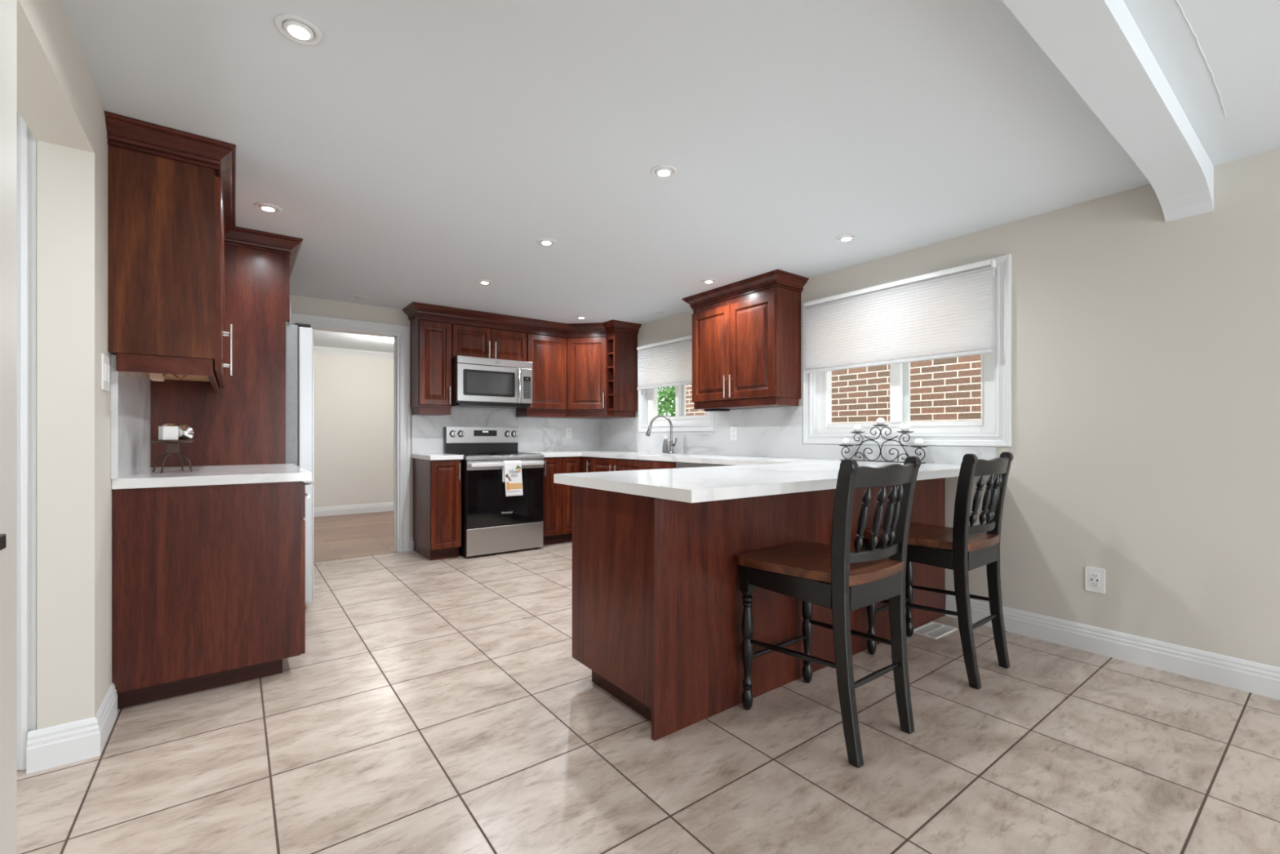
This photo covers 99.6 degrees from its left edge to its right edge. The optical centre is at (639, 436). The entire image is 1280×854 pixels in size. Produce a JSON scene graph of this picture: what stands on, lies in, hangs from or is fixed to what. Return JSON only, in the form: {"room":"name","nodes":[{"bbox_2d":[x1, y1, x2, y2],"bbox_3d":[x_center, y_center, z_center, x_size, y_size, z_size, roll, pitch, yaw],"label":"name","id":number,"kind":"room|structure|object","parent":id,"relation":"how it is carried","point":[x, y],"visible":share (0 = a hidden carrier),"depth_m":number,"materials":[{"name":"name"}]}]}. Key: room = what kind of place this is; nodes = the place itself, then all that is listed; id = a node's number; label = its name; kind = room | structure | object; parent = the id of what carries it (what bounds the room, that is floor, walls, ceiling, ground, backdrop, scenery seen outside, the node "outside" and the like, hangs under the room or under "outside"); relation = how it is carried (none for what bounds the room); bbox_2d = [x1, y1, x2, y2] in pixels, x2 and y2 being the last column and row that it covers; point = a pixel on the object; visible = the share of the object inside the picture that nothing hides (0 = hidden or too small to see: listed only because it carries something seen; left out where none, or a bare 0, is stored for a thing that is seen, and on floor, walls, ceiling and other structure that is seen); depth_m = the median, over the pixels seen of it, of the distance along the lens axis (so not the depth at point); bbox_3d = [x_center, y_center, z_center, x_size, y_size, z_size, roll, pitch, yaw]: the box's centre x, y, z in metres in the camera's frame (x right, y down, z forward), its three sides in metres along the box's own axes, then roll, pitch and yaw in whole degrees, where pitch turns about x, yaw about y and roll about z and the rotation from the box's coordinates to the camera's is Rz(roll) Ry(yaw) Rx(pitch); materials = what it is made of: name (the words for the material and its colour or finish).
{"room":"kitchen","nodes":[
{"label":"kitchen","id":0,"kind":"room"},
{"bbox_2d":[17,0,112,729],"bbox_3d":[-0.917,-0.053,0.469,0.135,2.296,9.050,0,0,-37],"label":"wall","id":1,"kind":"structure","parent":0,"point":[59,101],"depth_m":1.82,"materials":[{"name":"beige paint"}]},
{"bbox_2d":[0,0,17,853],"bbox_3d":[-0.993,0.068,0.759,0.084,2.035,0.807,0,0,-37],"label":"door","id":2,"kind":"structure","parent":1,"relation":"in","point":[8,8],"depth_m":1.03,"materials":[{"name":"grey paint"}]},
{"bbox_2d":[26,682,117,773],"bbox_3d":[-2.022,1.030,1.939,0.171,0.131,0.341,0,0,-37],"label":"baseboard","id":3,"kind":"structure","parent":1,"relation":"attached to","point":[56,745],"depth_m":1.81,"materials":[{"name":"white paint"}]},
{"bbox_2d":[101,353,110,391],"bbox_3d":[-1.968,-0.232,1.992,0.010,0.130,0.120,0,0,-37],"label":"light switch","id":4,"kind":"object","parent":1,"relation":"attached to","point":[105,367],"visible":1,"depth_m":1.97,"materials":[{"name":"white plastic"}]},
{"bbox_2d":[111,354,151,479],"bbox_3d":[-2.350,-0.075,2.509,0.020,0.484,1.024,0,0,-37],"label":"backsplash","id":5,"kind":"structure","parent":1,"relation":"attached to","point":[131,392],"depth_m":2.33,"materials":[{"name":"stone"}]},
{"bbox_2d":[104,111,235,392],"bbox_3d":[-2.165,-0.725,2.570,0.388,0.950,1.149,0,0,-37],"label":"upper cabinet","id":6,"kind":"object","parent":1,"relation":"attached to","point":[171,193],"visible":0.98,"depth_m":2.15,"materials":[{"name":"brown wood"}]},
{"bbox_2d":[150,373,187,381],"bbox_3d":[-2.102,-0.277,2.372,0.230,0.066,0.100,0,0,3],"label":"box","id":7,"kind":"object","parent":6,"relation":"attached to","point":[153,376],"visible":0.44,"depth_m":2.35,"materials":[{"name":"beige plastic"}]},
{"bbox_2d":[311,352,394,506],"bbox_3d":[-3.777,-0.105,6.036,5.400,2.400,3.050,0,0,-37],"label":"wall","id":8,"kind":"structure","parent":0,"point":[353,396],"depth_m":7.60,"materials":[{"name":"white paint"}]},
{"bbox_2d":[313,502,394,516],"bbox_3d":[-4.615,1.030,7.153,5.180,0.131,0.016,0,0,-37],"label":"baseboard","id":9,"kind":"structure","parent":8,"relation":"attached to","point":[388,506],"depth_m":7.58,"materials":[{"name":"white paint"}]},
{"bbox_2d":[313,346,394,359],"bbox_3d":[-4.599,-1.167,7.132,5.180,0.084,0.070,0,0,-37],"label":"trim","id":10,"kind":"structure","parent":8,"relation":"attached to","point":[317,349],"depth_m":7.56,"materials":[{"name":"white paint"}]},
{"bbox_2d":[289,294,583,550],"bbox_3d":[-2.121,-0.053,5.297,4.013,2.296,0.120,0,0,-37],"label":"wall","id":11,"kind":"structure","parent":0,"point":[299,304],"depth_m":4.87,"materials":[{"name":"beige paint"}]},
{"bbox_2d":[285,312,410,551],"bbox_3d":[-2.672,0.023,4.876,1.103,2.140,0.152,0,0,-37],"label":"door frame","id":12,"kind":"structure","parent":11,"relation":"in","point":[401,334],"depth_m":5.11,"materials":[{"name":"white paint"}]},
{"bbox_2d":[410,537,413,551],"bbox_3d":[-2.185,1.030,5.163,0.024,0.131,0.016,0,0,-37],"label":"baseboard","id":13,"kind":"structure","parent":11,"relation":"attached to","point":[411,539],"depth_m":5.16,"materials":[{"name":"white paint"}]},
{"bbox_2d":[409,319,451,415],"bbox_3d":[-1.973,-0.636,5.117,0.304,0.862,0.342,0,0,-37],"label":"upper cabinet","id":14,"kind":"object","parent":11,"relation":"attached to","point":[430,340],"visible":1,"depth_m":5.01,"materials":[{"name":"brown wood"}]},
{"bbox_2d":[451,323,526,361],"bbox_3d":[-1.546,-0.908,5.438,0.764,0.317,0.342,0,0,-37],"label":"upper cabinet","id":15,"kind":"object","parent":11,"relation":"attached to","point":[466,340],"visible":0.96,"depth_m":5.31,"materials":[{"name":"brown wood"}]},
{"bbox_2d":[451,355,532,408],"bbox_3d":[-1.494,-0.518,5.368,0.757,0.457,0.475,0,0,-37],"label":"microwave","id":16,"kind":"object","parent":15,"relation":"attached to","point":[476,382],"visible":0.98,"depth_m":5.20,"materials":[{"name":"silver metal"}]},
{"bbox_2d":[411,406,599,453],"bbox_3d":[-1.336,-0.066,5.798,2.114,0.468,0.020,0,0,-37],"label":"backsplash","id":17,"kind":"structure","parent":11,"relation":"attached to","point":[534,434],"depth_m":5.79,"materials":[{"name":"stone"}]},
{"bbox_2d":[565,427,572,438],"bbox_3d":[-0.811,-0.035,6.173,0.079,0.124,0.009,0,0,-37],"label":"wall outlet","id":18,"kind":"object","parent":17,"relation":"attached to","point":[568,430],"visible":1,"depth_m":6.17,"materials":[{"name":"white plastic"}]},
{"bbox_2d":[402,302,641,337],"bbox_3d":[-1.118,-1.133,5.456,2.216,0.132,0.827,0,0,-37],"label":"crown molding","id":19,"kind":"structure","parent":11,"relation":"attached to","point":[415,311],"depth_m":5.46,"materials":[{"name":"brown wood"}]},
{"bbox_2d":[515,333,566,417],"bbox_3d":[-1.052,-0.636,5.808,0.468,0.862,0.342,0,0,-37],"label":"upper cabinet","id":20,"kind":"object","parent":11,"relation":"attached to","point":[547,354],"visible":0.69,"depth_m":5.71,"materials":[{"name":"brown wood"}]},
{"bbox_2d":[560,336,626,418],"bbox_3d":[-0.538,-0.636,6.017,0.614,0.862,0.626,0,0,-37],"label":"upper cabinet","id":21,"kind":"object","parent":11,"relation":"attached to","point":[586,357],"visible":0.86,"depth_m":5.81,"materials":[{"name":"brown wood"}]},
{"bbox_2d":[17,511,1279,853],"bbox_3d":[-0.987,1.153,2.397,5.998,0.123,12.220,0,0,-37],"label":"floor","id":22,"kind":"structure","parent":0,"point":[444,705],"depth_m":1.86,"materials":[{"name":"beige tile"}]},
{"bbox_2d":[112,481,310,708],"bbox_3d":[-2.092,0.651,2.721,0.683,0.886,0.994,0,0,-37],"label":"base cabinet","id":23,"kind":"object","parent":22,"relation":"on","point":[209,580],"visible":0.93,"depth_m":2.29,"materials":[{"name":"brown wood"}]},
{"bbox_2d":[111,463,311,488],"bbox_3d":[-2.094,0.188,2.712,0.672,0.040,1.007,0,0,-37],"label":"countertop","id":24,"kind":"structure","parent":23,"relation":"on","point":[273,473],"depth_m":2.40,"materials":[{"name":"white stone"}]},
{"bbox_2d":[151,440,193,472],"bbox_3d":[-2.184,0.092,2.525,0.150,0.150,0.150,0,0,-37],"label":"pedestal stand","id":25,"kind":"object","parent":24,"relation":"on","point":[171,446],"visible":0.98,"depth_m":2.51,"materials":[{"name":"brown metal"}]},
{"bbox_2d":[158,426,177,439],"bbox_3d":[-2.177,-0.014,2.495,0.056,0.062,0.056,0,0,33],"label":"candle","id":26,"kind":"object","parent":25,"relation":"on","point":[165,433],"visible":1,"depth_m":2.48,"materials":[{"name":"white wax"}]},
{"bbox_2d":[162,422,178,426],"bbox_3d":[-2.220,-0.023,2.554,0.074,0.080,0.074,0,0,-37],"label":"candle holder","id":27,"kind":"object","parent":25,"relation":"on","point":[167,424],"visible":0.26,"depth_m":2.54,"materials":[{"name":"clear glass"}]},
{"bbox_2d":[177,425,194,439],"bbox_3d":[-2.152,-0.018,2.554,0.072,0.069,0.072,0,0,-37],"label":"candle holder","id":28,"kind":"object","parent":25,"relation":"on","point":[184,432],"visible":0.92,"depth_m":2.53,"materials":[{"name":"clear glass"}]},
{"bbox_2d":[151,226,302,466],"bbox_3d":[-2.674,-0.053,3.522,0.716,2.294,1.124,0,0,-37],"label":"tall cabinet","id":29,"kind":"object","parent":22,"relation":"on","point":[242,423],"visible":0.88,"depth_m":3.17,"materials":[{"name":"brown wood"}]},
{"bbox_2d":[285,322,313,603],"bbox_3d":[-2.634,0.185,3.552,0.748,1.780,0.920,0,0,-37],"label":"refrigerator","id":30,"kind":"object","parent":22,"relation":"on","point":[299,340],"visible":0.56,"depth_m":3.38,"materials":[{"name":"white metal"}]},
{"bbox_2d":[412,457,461,559],"bbox_3d":[-1.878,0.651,4.998,0.270,0.886,0.645,0,0,-37],"label":"base cabinet","id":31,"kind":"object","parent":22,"relation":"on","point":[437,483],"visible":0.98,"depth_m":4.80,"materials":[{"name":"brown wood"}]},
{"bbox_2d":[411,453,463,460],"bbox_3d":[-1.884,0.188,5.006,0.289,0.040,0.628,0,0,-37],"label":"countertop","id":32,"kind":"structure","parent":31,"relation":"on","point":[431,456],"depth_m":4.80,"materials":[{"name":"white stone"}]},
{"bbox_2d":[443,426,544,557],"bbox_3d":[-1.418,0.500,5.266,0.757,1.189,0.722,0,0,-37],"label":"range","id":33,"kind":"object","parent":22,"relation":"on","point":[492,522],"visible":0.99,"depth_m":5.06,"materials":[{"name":"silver metal"}]},
{"bbox_2d":[456,453,544,460],"bbox_3d":[-1.414,0.197,5.261,0.757,0.039,0.605,0,0,-37],"label":"cooktop","id":34,"kind":"object","parent":33,"relation":"in","point":[467,456],"depth_m":5.07,"materials":[{"name":"black glass"}]},
{"bbox_2d":[502,460,523,496],"bbox_3d":[-1.177,0.390,5.004,0.186,0.325,0.042,0,0,-37],"label":"dish towel","id":35,"kind":"object","parent":33,"relation":"hanging from","point":[512,469],"visible":1,"depth_m":4.99,"materials":[{"name":"white fabric"}]},
{"bbox_2d":[542,456,582,545],"bbox_3d":[-0.951,0.651,5.693,0.487,0.886,0.644,0,0,-37],"label":"base cabinet","id":36,"kind":"object","parent":22,"relation":"on","point":[557,497],"visible":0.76,"depth_m":5.44,"materials":[{"name":"brown wood"}]},
{"bbox_2d":[582,456,675,472],"bbox_3d":[-0.111,0.651,5.421,0.645,0.886,2.087,0,0,-37],"label":"base cabinet","id":37,"kind":"object","parent":22,"relation":"on","point":[588,464],"visible":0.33,"depth_m":5.06,"materials":[{"name":"brown wood"}]},
{"bbox_2d":[675,462,730,467],"bbox_3d":[0.711,0.627,4.353,0.606,0.835,0.598,0,0,-37],"label":"dishwasher","id":38,"kind":"object","parent":22,"relation":"on","point":[678,464],"visible":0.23,"depth_m":4.24,"materials":[{"name":"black metal"}]},
{"bbox_2d":[572,477,945,740],"bbox_3d":[0.762,0.651,2.881,2.264,0.886,0.650,0,0,-37],"label":"base cabinet","id":39,"kind":"object","parent":22,"relation":"on","point":[658,607],"visible":0.7,"depth_m":2.17,"materials":[{"name":"brown wood"}]},
{"bbox_2d":[517,450,960,502],"bbox_3d":[-0.160,0.188,4.066,2.350,0.040,4.200,0,0,-37],"label":"countertop","id":40,"kind":"structure","parent":39,"relation":"on","point":[746,476],"depth_m":2.31,"materials":[{"name":"white stone"}]},
{"bbox_2d":[645,414,676,453],"bbox_3d":[0.216,-0.021,5.246,0.317,0.376,0.091,0,0,19],"label":"faucet","id":41,"kind":"object","parent":40,"relation":"on","point":[672,444],"visible":1,"depth_m":5.23,"materials":[{"name":"silver metal"}]},
{"bbox_2d":[662,433,668,453],"bbox_3d":[0.251,0.069,5.332,0.065,0.198,0.064,0,0,7],"label":"soap bottle","id":42,"kind":"object","parent":40,"relation":"on","point":[665,446],"visible":0.98,"depth_m":5.31,"materials":[{"name":"grey plastic"}]},
{"bbox_2d":[839,424,928,463],"bbox_3d":[1.583,0.047,3.556,0.100,0.242,0.600,0,0,-37],"label":"candelabra","id":43,"kind":"object","parent":40,"relation":"on","point":[875,425],"visible":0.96,"depth_m":3.54,"materials":[{"name":"black metal"}]},
{"bbox_2d":[841,436,850,444],"bbox_3d":[1.433,0.035,3.756,0.056,0.060,0.056,0,0,-37],"label":"candle","id":44,"kind":"object","parent":43,"relation":"on","point":[846,441],"visible":0.85,"depth_m":3.74,"materials":[{"name":"white wax"}]},
{"bbox_2d":[853,423,862,431],"bbox_3d":[1.485,-0.056,3.687,0.056,0.060,0.056,0,0,-37],"label":"candle","id":45,"kind":"object","parent":43,"relation":"on","point":[857,428],"visible":0.88,"depth_m":3.67,"materials":[{"name":"white wax"}]},
{"bbox_2d":[875,416,884,424],"bbox_3d":[1.583,-0.100,3.556,0.056,0.060,0.056,0,0,-37],"label":"candle","id":46,"kind":"object","parent":43,"relation":"on","point":[880,420],"visible":0.89,"depth_m":3.54,"materials":[{"name":"white wax"}]},
{"bbox_2d":[900,423,910,431],"bbox_3d":[1.681,-0.056,3.425,0.056,0.060,0.056,0,0,-37],"label":"candle","id":47,"kind":"object","parent":43,"relation":"on","point":[904,427],"visible":0.87,"depth_m":3.41,"materials":[{"name":"white wax"}]},
{"bbox_2d":[914,438,924,445],"bbox_3d":[1.733,0.035,3.356,0.056,0.060,0.056,0,0,-37],"label":"candle","id":48,"kind":"object","parent":43,"relation":"on","point":[918,442],"visible":0.87,"depth_m":3.34,"materials":[{"name":"white wax"}]},
{"bbox_2d":[736,455,920,768],"bbox_3d":[0.734,0.585,2.099,0.485,1.019,0.536,0,0,-37],"label":"counter stool","id":49,"kind":"object","parent":22,"relation":"on","point":[841,579],"visible":1,"depth_m":1.96,"materials":[{"name":"black paint"}]},
{"bbox_2d":[913,621,957,639],"bbox_3d":[1.656,1.092,3.046,0.265,0.006,0.143,0,0,-37],"label":"floor vent","id":50,"kind":"object","parent":22,"relation":"in","point":[932,629],"visible":0.9,"depth_m":3.04,"materials":[{"name":"white metal"}]},
{"bbox_2d":[863,451,1013,688],"bbox_3d":[1.469,0.585,2.653,0.485,1.019,0.536,0,0,-38],"label":"counter stool","id":51,"kind":"object","parent":22,"relation":"on","point":[962,548],"visible":0.81,"depth_m":2.49,"materials":[{"name":"black paint"}]},
{"bbox_2d":[60,0,1279,352],"bbox_3d":[-0.987,-1.261,2.397,5.998,0.120,12.220,0,0,-37],"label":"ceiling","id":52,"kind":"structure","parent":0,"point":[422,151],"depth_m":2.09,"materials":[{"name":"white paint"}]},
{"bbox_2d":[253,202,281,213],"bbox_3d":[-1.954,-1.195,2.839,0.122,0.011,0.122,0,0,-37],"label":"recessed light","id":53,"kind":"object","parent":52,"relation":"in","point":[266,207],"visible":1,"depth_m":2.83,"materials":[{"name":"white paint"}]},
{"bbox_2d":[274,13,323,45],"bbox_3d":[-1.008,-1.195,1.597,0.122,0.011,0.122,0,0,-37],"label":"recessed light","id":54,"kind":"object","parent":52,"relation":"in","point":[296,28],"visible":1,"depth_m":1.59,"materials":[{"name":"white paint"}]},
{"bbox_2d":[351,295,367,299],"bbox_3d":[-2.423,-1.196,4.663,0.122,0.009,0.122,0,0,-37],"label":"recessed light","id":55,"kind":"object","parent":52,"relation":"in","point":[360,297],"visible":1,"depth_m":4.65,"materials":[{"name":"white paint"}]},
{"bbox_2d":[378,336,394,342],"bbox_3d":[-3.006,-1.179,6.558,0.300,0.062,0.300,0,0,-37],"label":"flush light","id":56,"kind":"object","parent":52,"relation":"attached to","point":[389,340],"visible":0.34,"depth_m":6.47,"materials":[{"name":"white paint"}]},
{"bbox_2d":[476,279,493,284],"bbox_3d":[-1.208,-1.195,4.204,0.122,0.011,0.122,0,0,-37],"label":"recessed light","id":57,"kind":"object","parent":52,"relation":"in","point":[482,281],"visible":1,"depth_m":4.19,"materials":[{"name":"white paint"}]},
{"bbox_2d":[536,238,556,245],"bbox_3d":[-0.578,-1.195,3.339,0.122,0.011,0.122,0,0,-37],"label":"recessed light","id":58,"kind":"object","parent":52,"relation":"in","point":[544,242],"visible":1,"depth_m":3.33,"materials":[{"name":"white paint"}]},
{"bbox_2d":[575,315,587,319],"bbox_3d":[-0.592,-1.195,5.456,0.122,0.011,0.122,0,0,-37],"label":"recessed light","id":59,"kind":"object","parent":52,"relation":"in","point":[576,317],"visible":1,"depth_m":5.44,"materials":[{"name":"white paint"}]},
{"bbox_2d":[654,311,666,314],"bbox_3d":[0.201,-1.196,5.235,0.122,0.009,0.122,0,0,-37],"label":"recessed light","id":60,"kind":"object","parent":52,"relation":"in","point":[655,312],"visible":1,"depth_m":5.22,"materials":[{"name":"white paint"}]},
{"bbox_2d":[650,164,677,178],"bbox_3d":[0.109,-1.195,2.452,0.122,0.011,0.122,0,0,-37],"label":"recessed light","id":61,"kind":"object","parent":52,"relation":"in","point":[660,171],"visible":1,"depth_m":2.44,"materials":[{"name":"white paint"}]},
{"bbox_2d":[701,278,716,284],"bbox_3d":[0.532,-1.195,4.182,0.122,0.011,0.122,0,0,-37],"label":"recessed light","id":62,"kind":"object","parent":52,"relation":"in","point":[708,281],"visible":1,"depth_m":4.16,"materials":[{"name":"white paint"}]},
{"bbox_2d":[835,234,857,242],"bbox_3d":[1.250,-1.195,3.272,0.122,0.011,0.122,0,0,-37],"label":"recessed light","id":63,"kind":"object","parent":52,"relation":"in","point":[846,237],"visible":1,"depth_m":3.26,"materials":[{"name":"white paint"}]},
{"bbox_2d":[1001,0,1213,222],"bbox_3d":[0.959,-1.102,1.307,3.872,0.198,0.156,0,0,-37],"label":"ceiling beam","id":64,"kind":"structure","parent":52,"relation":"attached to","point":[1098,46],"depth_m":1.74,"materials":[{"name":"white paint"}]},
{"bbox_2d":[1175,0,1226,116],"bbox_3d":[1.652,-1.201,1.614,1.380,0.003,0.014,0,0,-37],"label":"trim","id":65,"kind":"structure","parent":52,"relation":"attached to","point":[1176,1],"depth_m":1.69,"materials":[{"name":"white paint"}]},
{"bbox_2d":[608,148,1279,666],"bbox_3d":[2.263,-0.053,2.929,0.160,2.296,9.170,0,0,-37],"label":"wall","id":66,"kind":"structure","parent":0,"point":[1144,448],"depth_m":2.60,"materials":[{"name":"beige paint"}]},
{"bbox_2d":[606,334,637,417],"bbox_3d":[-0.192,-0.636,5.814,0.304,0.862,0.148,0,0,-37],"label":"wine rack","id":67,"kind":"object","parent":66,"relation":"attached to","point":[621,350],"visible":1,"depth_m":5.76,"materials":[{"name":"brown wood"}]},
{"bbox_2d":[638,334,714,432],"bbox_3d":[0.396,-0.500,5.400,0.182,0.920,1.145,0,0,-37],"label":"window","id":68,"kind":"structure","parent":66,"relation":"in","point":[647,398],"depth_m":5.40,"materials":[{"name":"white paint"}]},
{"bbox_2d":[636,335,692,390],"bbox_3d":[0.323,-0.719,5.309,0.042,0.452,1.136,0,0,-37],"label":"cellular shade","id":69,"kind":"object","parent":68,"relation":"attached to","point":[668,363],"visible":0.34,"depth_m":5.38,"materials":[{"name":"white fabric"}]},
{"bbox_2d":[681,269,808,411],"bbox_3d":[0.824,-0.707,4.409,0.365,0.984,1.040,0,0,-37],"label":"upper cabinet","id":70,"kind":"object","parent":66,"relation":"attached to","point":[746,333],"visible":1,"depth_m":4.17,"materials":[{"name":"brown wood"}]},
{"bbox_2d":[703,408,729,411],"bbox_3d":[0.663,-0.224,4.666,0.140,0.018,0.170,0,0,-37],"label":"light","id":71,"kind":"object","parent":70,"relation":"attached to","point":[713,409],"depth_m":4.63,"materials":[{"name":"black plastic"}]},
{"bbox_2d":[599,405,996,464],"bbox_3d":[0.772,-0.032,4.766,0.020,0.398,4.200,0,0,-37],"label":"backsplash","id":72,"kind":"structure","parent":66,"relation":"attached to","point":[770,432],"depth_m":4.46,"materials":[{"name":"stone"}]},
{"bbox_2d":[730,426,737,440],"bbox_3d":[0.813,-0.023,4.687,0.009,0.124,0.079,0,0,-37],"label":"wall outlet","id":73,"kind":"object","parent":72,"relation":"attached to","point":[733,428],"visible":1,"depth_m":4.68,"materials":[{"name":"white plastic"}]},
{"bbox_2d":[803,253,1011,446],"bbox_3d":[1.727,-0.480,3.626,0.182,1.080,1.380,0,0,-37],"label":"window","id":74,"kind":"structure","parent":66,"relation":"in","point":[994,428],"depth_m":3.34,"materials":[{"name":"white paint"}]},
{"bbox_2d":[804,258,995,373],"bbox_3d":[1.631,-0.738,3.566,0.042,0.530,1.264,0,0,-37],"label":"cellular shade","id":75,"kind":"object","parent":74,"relation":"attached to","point":[946,313],"visible":1,"depth_m":3.46,"materials":[{"name":"white fabric"}]},
{"bbox_2d":[1084,566,1105,593],"bbox_3d":[2.302,0.727,2.736,0.009,0.124,0.079,0,0,-37],"label":"wall outlet","id":76,"kind":"object","parent":66,"relation":"attached to","point":[1095,577],"visible":1,"depth_m":2.73,"materials":[{"name":"white plastic"}]},
{"bbox_2d":[1090,572,1098,586],"bbox_3d":[2.300,0.727,2.734,0.002,0.068,0.035,0,0,-37],"label":"receptacle","id":77,"kind":"object","parent":76,"relation":"attached to","point":[1094,575],"depth_m":2.73,"materials":[{"name":"white plastic"}]},
{"bbox_2d":[945,594,1279,699],"bbox_3d":[3.369,1.030,1.308,0.016,0.131,4.990,0,0,-37],"label":"baseboard","id":78,"kind":"structure","parent":66,"relation":"attached to","point":[1260,678],"depth_m":2.59,"materials":[{"name":"white paint"}]},
{"label":"outside","id":79,"kind":"structure","parent":0,"visible":0},
{"bbox_3d":[16.463,1.545,31.097,56.342,0.100,90.000,0,0,-37],"label":"ground","id":80,"kind":"structure","parent":79,"visible":0},
{"bbox_2d":[657,386,675,417],"bbox_3d":[0.899,-0.576,16.153,1.182,4.141,1.213,0,0,-37],"label":"tree","id":81,"kind":"object","parent":80,"relation":"on","point":[669,392],"visible":0.24,"depth_m":15.95,"materials":[{"name":"green plant"}]},
{"bbox_2d":[685,354,981,423],"bbox_3d":[5.746,-1.305,4.922,2.900,5.600,12.980,0,0,-37],"label":"neighbouring house","id":82,"kind":"structure","parent":80,"relation":"on","point":[943,389],"depth_m":6.02,"materials":[{"name":"red brick"}]},
{"bbox_3d":[-0.902,-0.053,-1.189,1.830,2.296,6.380,0,0,-37],"label":"wall","id":83,"kind":"structure","parent":0,"visible":0},
{"bbox_2d":[17,111,36,770],"bbox_3d":[-2.043,-0.052,1.773,0.089,2.293,0.032,0,0,-37],"label":"trim","id":84,"kind":"structure","parent":83,"relation":"attached to","point":[26,140],"depth_m":1.77,"materials":[{"name":"white paint"}]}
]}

